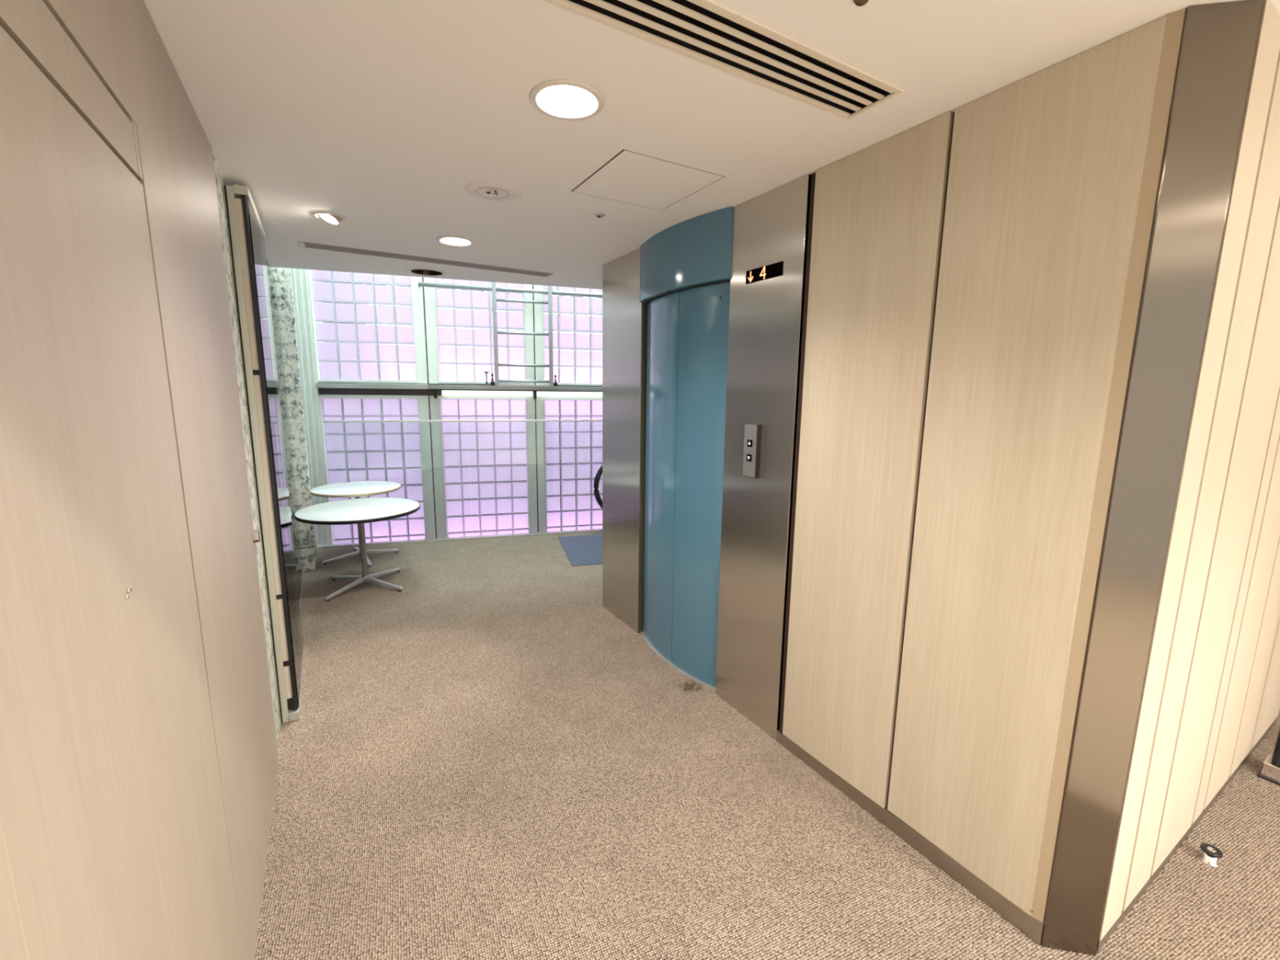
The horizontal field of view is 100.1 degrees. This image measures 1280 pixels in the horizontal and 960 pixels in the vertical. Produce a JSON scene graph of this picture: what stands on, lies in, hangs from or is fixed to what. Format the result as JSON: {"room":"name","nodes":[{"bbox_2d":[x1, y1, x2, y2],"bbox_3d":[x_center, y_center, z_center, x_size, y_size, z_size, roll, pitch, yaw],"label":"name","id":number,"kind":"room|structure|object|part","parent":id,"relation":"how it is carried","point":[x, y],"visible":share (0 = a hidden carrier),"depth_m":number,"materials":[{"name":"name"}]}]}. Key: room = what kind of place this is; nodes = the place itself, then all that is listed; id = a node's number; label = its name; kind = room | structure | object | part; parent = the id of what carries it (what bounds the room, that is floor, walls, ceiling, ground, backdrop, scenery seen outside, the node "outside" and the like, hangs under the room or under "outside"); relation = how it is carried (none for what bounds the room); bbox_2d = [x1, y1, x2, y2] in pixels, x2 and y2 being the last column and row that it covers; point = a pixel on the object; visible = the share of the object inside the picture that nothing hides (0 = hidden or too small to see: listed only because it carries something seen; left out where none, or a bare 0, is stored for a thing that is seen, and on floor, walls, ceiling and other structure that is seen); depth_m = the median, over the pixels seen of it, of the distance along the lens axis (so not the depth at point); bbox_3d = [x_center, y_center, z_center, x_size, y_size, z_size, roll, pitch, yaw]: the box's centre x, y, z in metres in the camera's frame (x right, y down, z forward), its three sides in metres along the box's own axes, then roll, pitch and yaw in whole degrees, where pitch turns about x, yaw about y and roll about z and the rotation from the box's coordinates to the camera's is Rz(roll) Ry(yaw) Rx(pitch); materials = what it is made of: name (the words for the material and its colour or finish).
{"room":"lobby","nodes":[
{"label":"lobby","id":0,"kind":"room"},
{"bbox_2d":[0,0,278,959],"bbox_3d":[-0.200,0.422,-0.281,0.114,2.454,5.600,-5,11,-30],"label":"wall","id":1,"kind":"structure","parent":0,"point":[109,60],"depth_m":1.38,"materials":[{"name":"brown"}]},
{"bbox_3d":[0.326,0.781,-1.043,0.016,2.004,3.667,-5,11,-30],"label":"wood panel","id":2,"kind":"part","parent":1,"relation":"part of","materials":[{"name":"beige wood"}]},
{"bbox_3d":[0.121,-0.331,-0.850,0.015,0.104,4.527,-5,11,-30],"label":"door head panel","id":3,"kind":"part","parent":1,"relation":"part of","materials":[{"name":"brown wood"}]},
{"bbox_2d":[0,25,243,959],"bbox_3d":[-0.810,0.448,0.885,0.020,1.995,0.848,-5,11,-30],"label":"door","id":4,"kind":"structure","parent":1,"relation":"in","point":[113,833],"depth_m":0.73,"materials":[{"name":"brown wood"}]},
{"bbox_2d":[212,154,280,751],"bbox_3d":[-1.686,-0.007,2.229,0.107,2.454,0.293,-5,11,-30],"label":"trim","id":5,"kind":"structure","parent":1,"relation":"attached to","point":[218,175],"depth_m":2.25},
{"bbox_2d":[252,529,259,542],"bbox_3d":[-1.542,0.230,2.154,0.019,0.049,0.045,-5,11,-30],"label":"door latch","id":6,"kind":"structure","parent":1,"relation":"in","point":[255,534],"depth_m":2.14,"materials":[{"name":"silver metal"}]},
{"bbox_2d":[311,271,560,543],"bbox_3d":[-2.149,-1.281,7.962,6.200,7.500,0.100,-5,11,-30],"label":"wall","id":7,"kind":"structure","parent":0,"point":[311,271],"depth_m":7.68,"materials":[{"name":"white"}]},
{"bbox_2d":[317,382,602,396],"bbox_3d":[-1.137,-1.011,6.076,4.450,0.130,0.095,-2,10,-16],"label":"trim","id":8,"kind":"structure","parent":0,"point":[322,391],"depth_m":5.61,"materials":[{"name":"grey metal"}]},
{"bbox_2d":[290,268,435,546],"bbox_3d":[-2.838,-1.455,5.500,1.195,6.174,0.122,-2,10,-16],"label":"window","id":9,"kind":"structure","parent":8,"relation":"attached to","point":[399,452],"depth_m":5.67,"materials":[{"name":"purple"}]},
{"bbox_2d":[302,269,602,383],"bbox_3d":[-1.193,-2.623,5.729,4.436,3.168,0.211,-2,10,-16],"label":"window","id":10,"kind":"structure","parent":8,"relation":"on","point":[370,327],"depth_m":5.50,"materials":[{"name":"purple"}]},
{"bbox_3d":[-0.657,-2.049,5.924,3.338,0.042,0.106,-2,10,-16],"label":"guide rail","id":11,"kind":"part","parent":10,"relation":"part of","materials":[{"name":"white metal"}]},
{"bbox_2d":[315,382,602,399],"bbox_3d":[-1.108,-0.976,5.977,4.450,0.145,0.119,-2,10,-16],"label":"ledge","id":12,"kind":"object","parent":8,"relation":"attached to","point":[341,385],"visible":0.77,"depth_m":5.69,"materials":[{"name":"silver metal"}]},
{"bbox_2d":[441,390,533,395],"bbox_3d":[-1.649,-0.942,5.827,0.945,0.054,0.088,-2,10,-16],"label":"strip light","id":13,"kind":"object","parent":12,"relation":"attached to","point":[444,393],"visible":0.99,"depth_m":5.78,"materials":[{"name":"white"}]},
{"bbox_2d":[484,281,557,386],"bbox_3d":[-1.274,-1.858,5.678,0.780,1.702,0.052,-2,10,-15],"label":"ladder","id":14,"kind":"object","parent":12,"relation":"on","point":[495,300],"visible":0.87,"depth_m":5.74,"materials":[{"name":"grey metal"}]},
{"bbox_3d":[-1.634,-1.089,5.707,0.052,0.128,0.052,-5,11,-30],"label":"brake handle","id":15,"kind":"part","parent":14,"relation":"part of","materials":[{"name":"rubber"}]},
{"bbox_3d":[-1.255,-1.029,5.826,0.540,0.010,0.040,-2,10,-16],"label":"foot plate","id":16,"kind":"part","parent":14,"relation":"part of","materials":[{"name":"silver metal"}]},
{"bbox_2d":[536,391,602,396],"bbox_3d":[-0.673,-0.976,6.101,0.985,0.054,0.088,-2,10,-16],"label":"strip light","id":17,"kind":"object","parent":12,"relation":"attached to","point":[539,393],"visible":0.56,"depth_m":6.02,"materials":[{"name":"white"}]},
{"bbox_2d":[423,277,534,385],"bbox_3d":[-1.708,-2.614,5.635,1.108,3.168,0.112,-2,10,-16],"label":"window","id":18,"kind":"structure","parent":8,"relation":"on","point":[464,329],"depth_m":5.79,"materials":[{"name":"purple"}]},
{"bbox_2d":[422,277,538,537],"bbox_3d":[-1.188,-1.353,5.997,2.241,5.900,0.070,-2,10,-16],"label":"trim","id":19,"kind":"structure","parent":8,"relation":"attached to","point":[422,277],"depth_m":5.89,"materials":[{"name":"grey metal"}]},
{"bbox_2d":[429,395,537,537],"bbox_3d":[-1.740,0.312,6.116,1.108,2.510,0.112,-2,10,-16],"label":"window","id":20,"kind":"structure","parent":8,"relation":"attached to","point":[500,472],"depth_m":6.03,"materials":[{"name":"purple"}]},
{"bbox_2d":[533,284,602,386],"bbox_3d":[-0.635,-2.651,5.937,1.098,3.168,0.112,-2,10,-16],"label":"window","id":21,"kind":"structure","parent":8,"relation":"on","point":[577,321],"depth_m":6.07,"materials":[{"name":"white"}]},
{"bbox_2d":[535,396,602,532],"bbox_3d":[-0.667,0.275,6.417,1.098,2.510,0.112,-2,10,-16],"label":"window","id":22,"kind":"structure","parent":8,"relation":"attached to","point":[565,479],"depth_m":6.29,"materials":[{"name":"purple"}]},
{"bbox_2d":[143,0,1279,289],"bbox_3d":[1.422,-1.242,1.770,6.000,0.200,7.946,-5,11,-30],"label":"ceiling","id":23,"kind":"structure","parent":0,"point":[378,115],"depth_m":1.62,"materials":[{"name":"white paint"}]},
{"bbox_2d":[312,211,346,225],"bbox_3d":[-1.562,-1.371,2.688,0.146,0.154,0.146,-5,11,-30],"label":"spotlight","id":24,"kind":"object","parent":23,"relation":"attached to","point":[334,219],"visible":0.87,"depth_m":2.69,"materials":[{"name":"white"}]},
{"bbox_2d":[297,240,553,276],"bbox_3d":[-1.360,-1.521,3.598,1.597,0.113,0.130,-5,11,-30],"label":"ceiling vent","id":25,"kind":"object","parent":23,"relation":"in","point":[300,244],"visible":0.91,"depth_m":3.54,"materials":[{"name":"grey metal"}]},
{"bbox_2d":[406,267,446,276],"bbox_3d":[-1.571,-1.586,3.941,0.272,0.121,0.272,-5,11,-30],"label":"recessed light","id":26,"kind":"object","parent":23,"relation":"in","point":[418,271],"visible":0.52,"depth_m":4.02,"materials":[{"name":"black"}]},
{"bbox_2d":[435,235,474,246],"bbox_3d":[-1.074,-1.432,3.112,0.212,0.096,0.212,-5,11,-30],"label":"recessed light","id":27,"kind":"object","parent":23,"relation":"in","point":[454,241],"visible":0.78,"depth_m":3.13,"materials":[{"name":"white plastic"}]},
{"bbox_2d":[464,180,520,201],"bbox_3d":[-0.639,-1.248,2.333,0.238,0.016,0.238,-5,11,-30],"label":"ceiling speaker","id":28,"kind":"object","parent":23,"relation":"attached to","point":[482,189],"visible":1,"depth_m":2.31,"materials":[{"name":"white plastic"}]},
{"bbox_2d":[528,79,604,119],"bbox_3d":[-0.216,-1.172,1.591,0.224,0.096,0.224,-5,11,-30],"label":"recessed light","id":29,"kind":"object","parent":23,"relation":"in","point":[559,99],"visible":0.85,"depth_m":1.60,"materials":[{"name":"white plastic"}]},
{"bbox_2d":[593,213,604,217],"bbox_3d":[-0.201,-1.294,2.630,0.056,0.012,0.056,-5,11,-30],"label":"sprinkler head","id":30,"kind":"object","parent":23,"relation":"attached to","point":[596,215],"visible":1,"depth_m":2.62},
{"bbox_2d":[571,149,724,209],"bbox_3d":[0.021,-1.247,2.232,0.466,0.030,0.480,-5,11,-30],"label":"ceiling hatch","id":31,"kind":"object","parent":23,"relation":"attached to","point":[630,177],"visible":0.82,"depth_m":2.20,"materials":[{"name":"white paint"}]},
{"bbox_2d":[543,0,902,119],"bbox_3d":[0.060,-1.118,1.226,1.487,0.109,0.187,-5,11,-30],"label":"ceiling vent","id":32,"kind":"object","parent":23,"relation":"in","point":[707,32],"visible":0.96,"depth_m":1.38,"materials":[{"name":"beige metal"}]},
{"bbox_2d":[853,0,868,6],"bbox_3d":[0.484,-1.048,1.169,0.036,0.010,0.036,-5,11,-30],"label":"housing","id":33,"kind":"object","parent":23,"relation":"attached to","point":[858,2],"visible":1,"depth_m":1.17,"materials":[{"name":"brown metal"}]},
{"bbox_2d":[254,531,1279,959],"bbox_3d":[0.350,1.100,3.970,6.000,0.250,6.692,-5,11,-30],"label":"floor","id":34,"kind":"structure","parent":0,"point":[482,760],"depth_m":2.03,"materials":[{"name":"carpet"}]},
{"bbox_2d":[223,184,305,724],"bbox_3d":[-1.893,-0.081,2.742,0.106,2.430,0.800,-5,11,-30],"label":"door","id":35,"kind":"structure","parent":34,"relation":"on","point":[246,233],"depth_m":2.47,"materials":[{"name":"beige metal"}]},
{"bbox_3d":[-1.859,-1.266,2.566,0.050,0.035,0.790,-5,11,-30],"label":"rail","id":36,"kind":"part","parent":35,"relation":"part of","materials":[{"name":"beige metal"}]},
{"bbox_3d":[-1.877,-0.086,2.742,0.024,2.320,0.735,-5,11,-30],"label":"panel","id":37,"kind":"part","parent":35,"relation":"part of","materials":[{"name":"beige"}]},
{"bbox_3d":[-1.858,-0.093,2.769,0.005,2.355,0.745,-5,11,-30],"label":"glass pane","id":38,"kind":"part","parent":35,"relation":"part of","materials":[{"name":"clear glass"}]},
{"bbox_3d":[-1.884,1.094,2.948,0.046,0.045,0.800,-5,11,-30],"label":"rail","id":39,"kind":"part","parent":35,"relation":"part of","materials":[{"name":"silver metal"}]},
{"bbox_2d":[266,258,304,605],"bbox_3d":[-2.544,-0.271,3.794,0.051,2.450,1.698,-5,11,-30],"label":"glass wall","id":40,"kind":"structure","parent":34,"relation":"on","point":[272,281],"depth_m":4.09,"materials":[{"name":"white"}]},
{"bbox_3d":[-2.540,0.922,4.000,0.011,0.028,1.698,-5,11,-30],"label":"rail","id":41,"kind":"part","parent":40,"relation":"part of","materials":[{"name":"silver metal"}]},
{"bbox_2d":[270,266,316,570],"bbox_3d":[-2.979,-1.775,4.435,0.165,5.200,0.210,-5,11,-30],"label":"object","id":42,"kind":"structure","parent":34,"relation":"on","point":[282,276],"depth_m":4.56,"materials":[{"name":"grey stone"}]},
{"bbox_2d":[311,480,400,567],"bbox_3d":[-2.654,0.409,5.076,0.748,0.690,0.748,-5,11,-30],"label":"pedestal table","id":43,"kind":"object","parent":34,"relation":"on","point":[357,490],"visible":0.86,"depth_m":4.98,"materials":[{"name":"white laminate"}]},
{"bbox_3d":[-2.795,0.721,5.018,0.310,0.065,0.034,-7,12,-38],"label":"leg","id":44,"kind":"part","parent":43,"relation":"part of","materials":[{"name":"silver metal"}]},
{"bbox_3d":[-2.549,0.728,4.989,0.034,0.065,0.310,-7,12,-38],"label":"leg","id":45,"kind":"part","parent":43,"relation":"part of","materials":[{"name":"silver metal"}]},
{"bbox_3d":[-2.520,0.689,5.232,0.310,0.065,0.034,-7,12,-38],"label":"leg","id":46,"kind":"part","parent":43,"relation":"part of","materials":[{"name":"silver metal"}]},
{"bbox_2d":[293,497,420,601],"bbox_3d":[-2.259,0.548,4.371,0.898,0.652,0.898,-5,11,-30],"label":"pedestal table","id":47,"kind":"object","parent":34,"relation":"on","point":[360,511],"visible":1,"depth_m":4.30,"materials":[{"name":"white laminate"}]},
{"bbox_3d":[-2.329,0.855,4.233,0.034,0.065,0.355,4,10,19],"label":"leg","id":48,"kind":"part","parent":47,"relation":"part of","materials":[{"name":"silver metal"}]},
{"bbox_3d":[-2.448,0.813,4.482,0.355,0.065,0.034,4,10,19],"label":"leg","id":49,"kind":"part","parent":47,"relation":"part of","materials":[{"name":"silver metal"}]},
{"bbox_3d":[-2.076,0.839,4.351,0.355,0.065,0.034,4,10,19],"label":"leg","id":50,"kind":"part","parent":47,"relation":"part of","materials":[{"name":"silver metal"}]},
{"bbox_3d":[-2.195,0.796,4.600,0.034,0.065,0.355,4,10,19],"label":"leg","id":51,"kind":"part","parent":47,"relation":"part of","materials":[{"name":"silver metal"}]},
{"bbox_2d":[322,419,602,548],"bbox_3d":[-1.179,-0.018,5.922,4.230,1.290,0.056,-2,10,-16],"label":"glass balustrade","id":52,"kind":"object","parent":34,"relation":"on","point":[340,545],"visible":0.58,"depth_m":5.73,"materials":[{"name":"white"}]},
{"bbox_3d":[-2.463,0.025,5.560,1.334,1.255,0.012,-2,10,-16],"label":"glass pane","id":53,"kind":"part","parent":52,"relation":"part of","materials":[{"name":"clear glass"}]},
{"bbox_3d":[-1.129,-0.645,5.831,4.140,0.022,0.024,-2,10,-16],"label":"rail","id":54,"kind":"part","parent":52,"relation":"part of","materials":[{"name":"white"}]},
{"bbox_3d":[-0.029,-0.061,6.245,1.234,1.255,0.012,-2,10,-16],"label":"glass pane","id":55,"kind":"part","parent":52,"relation":"part of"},
{"bbox_2d":[557,533,602,566],"bbox_3d":[0.287,0.676,5.753,2.200,0.008,1.040,-2,10,-16],"label":"floor mat","id":56,"kind":"object","parent":34,"relation":"on","point":[586,549],"visible":0.32,"depth_m":5.49,"materials":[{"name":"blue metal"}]},
{"bbox_2d":[593,465,602,508],"bbox_3d":[0.556,0.132,6.256,2.229,0.906,0.140,-2,10,-16],"label":"escalator","id":57,"kind":"object","parent":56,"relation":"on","point":[597,479],"visible":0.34,"depth_m":5.93,"materials":[{"name":"black rubber"}]},
{"bbox_2d":[602,173,811,740],"bbox_3d":[0.195,-0.126,3.084,0.173,2.454,1.826,-5,11,-30],"label":"elevator","id":58,"kind":"object","parent":34,"relation":"on","point":[695,548],"visible":1,"depth_m":2.78,"materials":[{"name":"silver metal"}]},
{"bbox_3d":[-0.095,-0.223,3.653,0.094,2.454,0.535,-5,11,-30],"label":"panel","id":59,"kind":"part","parent":58,"relation":"part of","materials":[{"name":"silver metal"}]},
{"bbox_3d":[0.120,0.003,3.229,0.048,2.127,0.436,-3,10,-22],"label":"door panel","id":60,"kind":"part","parent":58,"relation":"part of","materials":[{"name":"blue paint"}]},
{"bbox_3d":[0.211,1.085,3.252,0.130,0.009,0.823,-5,11,-30],"label":"sill","id":61,"kind":"part","parent":58,"relation":"part of","materials":[{"name":"silver metal"}]},
{"bbox_3d":[0.348,0.065,2.867,0.048,2.127,0.435,-8,12,-41],"label":"door panel","id":62,"kind":"part","parent":58,"relation":"part of","materials":[{"name":"blue paint"}]},
{"bbox_2d":[742,423,760,478],"bbox_3d":[0.515,-0.136,2.486,0.025,0.248,0.088,-5,11,-30],"label":"panel","id":63,"kind":"object","parent":58,"relation":"attached to","point":[752,431],"visible":1,"depth_m":2.47,"materials":[{"name":"silver metal"}]},
{"bbox_3d":[0.574,-0.029,2.520,0.094,2.454,0.456,-5,11,-30],"label":"panel","id":64,"kind":"part","parent":58,"relation":"part of","materials":[{"name":"silver metal"}]},
{"bbox_2d":[745,261,783,284],"bbox_3d":[0.543,-0.908,2.351,0.006,0.057,0.229,-5,11,-30],"label":"indicator","id":65,"kind":"object","parent":58,"relation":"attached to","point":[775,269],"visible":1,"depth_m":2.34,"materials":[{"name":"black plastic"}]},
{"bbox_2d":[1199,843,1222,867],"bbox_3d":[1.992,1.311,1.871,0.056,0.050,0.056,-5,11,-30],"label":"door stop","id":66,"kind":"object","parent":34,"relation":"on","point":[1211,854],"visible":1,"depth_m":1.86,"materials":[{"name":"silver metal"}]},
{"bbox_3d":[1.992,1.316,1.872,0.048,0.040,0.048,-5,11,-30],"label":"post","id":67,"kind":"part","parent":66,"relation":"part of","materials":[{"name":"silver metal"}]},
{"bbox_2d":[1257,727,1279,785],"bbox_3d":[2.734,0.779,2.227,0.140,1.000,0.068,-5,11,-30],"label":"barrier post","id":68,"kind":"object","parent":34,"relation":"on","point":[1270,771],"visible":1,"depth_m":2.28,"materials":[{"name":"silver metal"}]},
{"bbox_2d":[778,7,1186,922],"bbox_3d":[1.024,0.076,1.903,0.244,2.454,1.078,-5,11,-30],"label":"wall","id":69,"kind":"structure","parent":0,"point":[975,272],"depth_m":1.65,"materials":[{"name":"brown wood"}]},
{"bbox_3d":[0.810,0.021,2.052,0.029,2.396,0.521,-5,11,-30],"label":"wood panel","id":70,"kind":"part","parent":69,"relation":"part of","materials":[{"name":"beige wood"}]},
{"bbox_2d":[776,728,1044,946],"bbox_3d":[0.919,1.259,2.042,0.030,0.074,1.081,-5,11,-30],"label":"baseboard","id":71,"kind":"structure","parent":69,"relation":"attached to","point":[1032,927],"depth_m":1.86,"materials":[{"name":"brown metal"}]},
{"bbox_3d":[1.069,0.090,1.613,0.029,2.384,0.477,-5,11,-30],"label":"wood panel","id":72,"kind":"part","parent":69,"relation":"part of","materials":[{"name":"beige wood"}]},
{"bbox_2d":[1097,0,1279,941],"bbox_3d":[2.231,0.080,1.962,2.162,2.454,0.165,-5,11,-30],"label":"wall","id":73,"kind":"structure","parent":0,"point":[1211,691],"depth_m":1.56,"materials":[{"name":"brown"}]},
{"bbox_2d":[1096,718,1276,952],"bbox_3d":[2.244,1.272,2.123,2.150,0.050,0.071,-5,11,-30],"label":"baseboard","id":74,"kind":"structure","parent":73,"relation":"attached to","point":[1126,912],"depth_m":1.89,"materials":[{"name":"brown wood"}]},
{"bbox_3d":[1.847,0.094,1.693,0.398,2.402,0.071,-5,11,-30],"label":"cream panel","id":75,"kind":"part","parent":73,"relation":"part of","materials":[{"name":"beige wood"}]},
{"bbox_3d":[2.082,0.074,1.834,0.113,2.402,0.062,-5,11,-30],"label":"cream panel","id":76,"kind":"part","parent":73,"relation":"part of","materials":[{"name":"beige wood"}]},
{"bbox_3d":[2.288,0.056,1.954,0.324,2.402,0.059,-5,11,-30],"label":"cream panel","id":77,"kind":"part","parent":73,"relation":"part of","materials":[{"name":"beige wood"}]},
{"bbox_3d":[2.807,0.012,2.257,0.842,2.402,0.052,-5,11,-30],"label":"cream panel","id":78,"kind":"part","parent":73,"relation":"part of","materials":[{"name":"beige wood"}]},
{"bbox_2d":[1275,709,1279,725],"bbox_3d":[3.387,0.054,2.197,0.065,2.454,0.920,-5,11,-30],"label":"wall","id":79,"kind":"structure","parent":0,"point":[1277,721],"depth_m":2.66,"materials":[{"name":"beige"}]},
{"bbox_3d":[1.277,0.158,1.427,0.115,2.454,0.100,-5,11,-30],"label":"wall","id":80,"kind":"structure","parent":0,"visible":0},
{"bbox_2d":[1040,0,1263,955],"bbox_3d":[1.266,0.167,1.371,0.141,2.454,0.008,2,9,10],"label":"cladding","id":81,"kind":"object","parent":80,"relation":"attached to","point":[1219,41],"visible":1,"depth_m":1.32,"materials":[{"name":"silver metal"}]}
]}

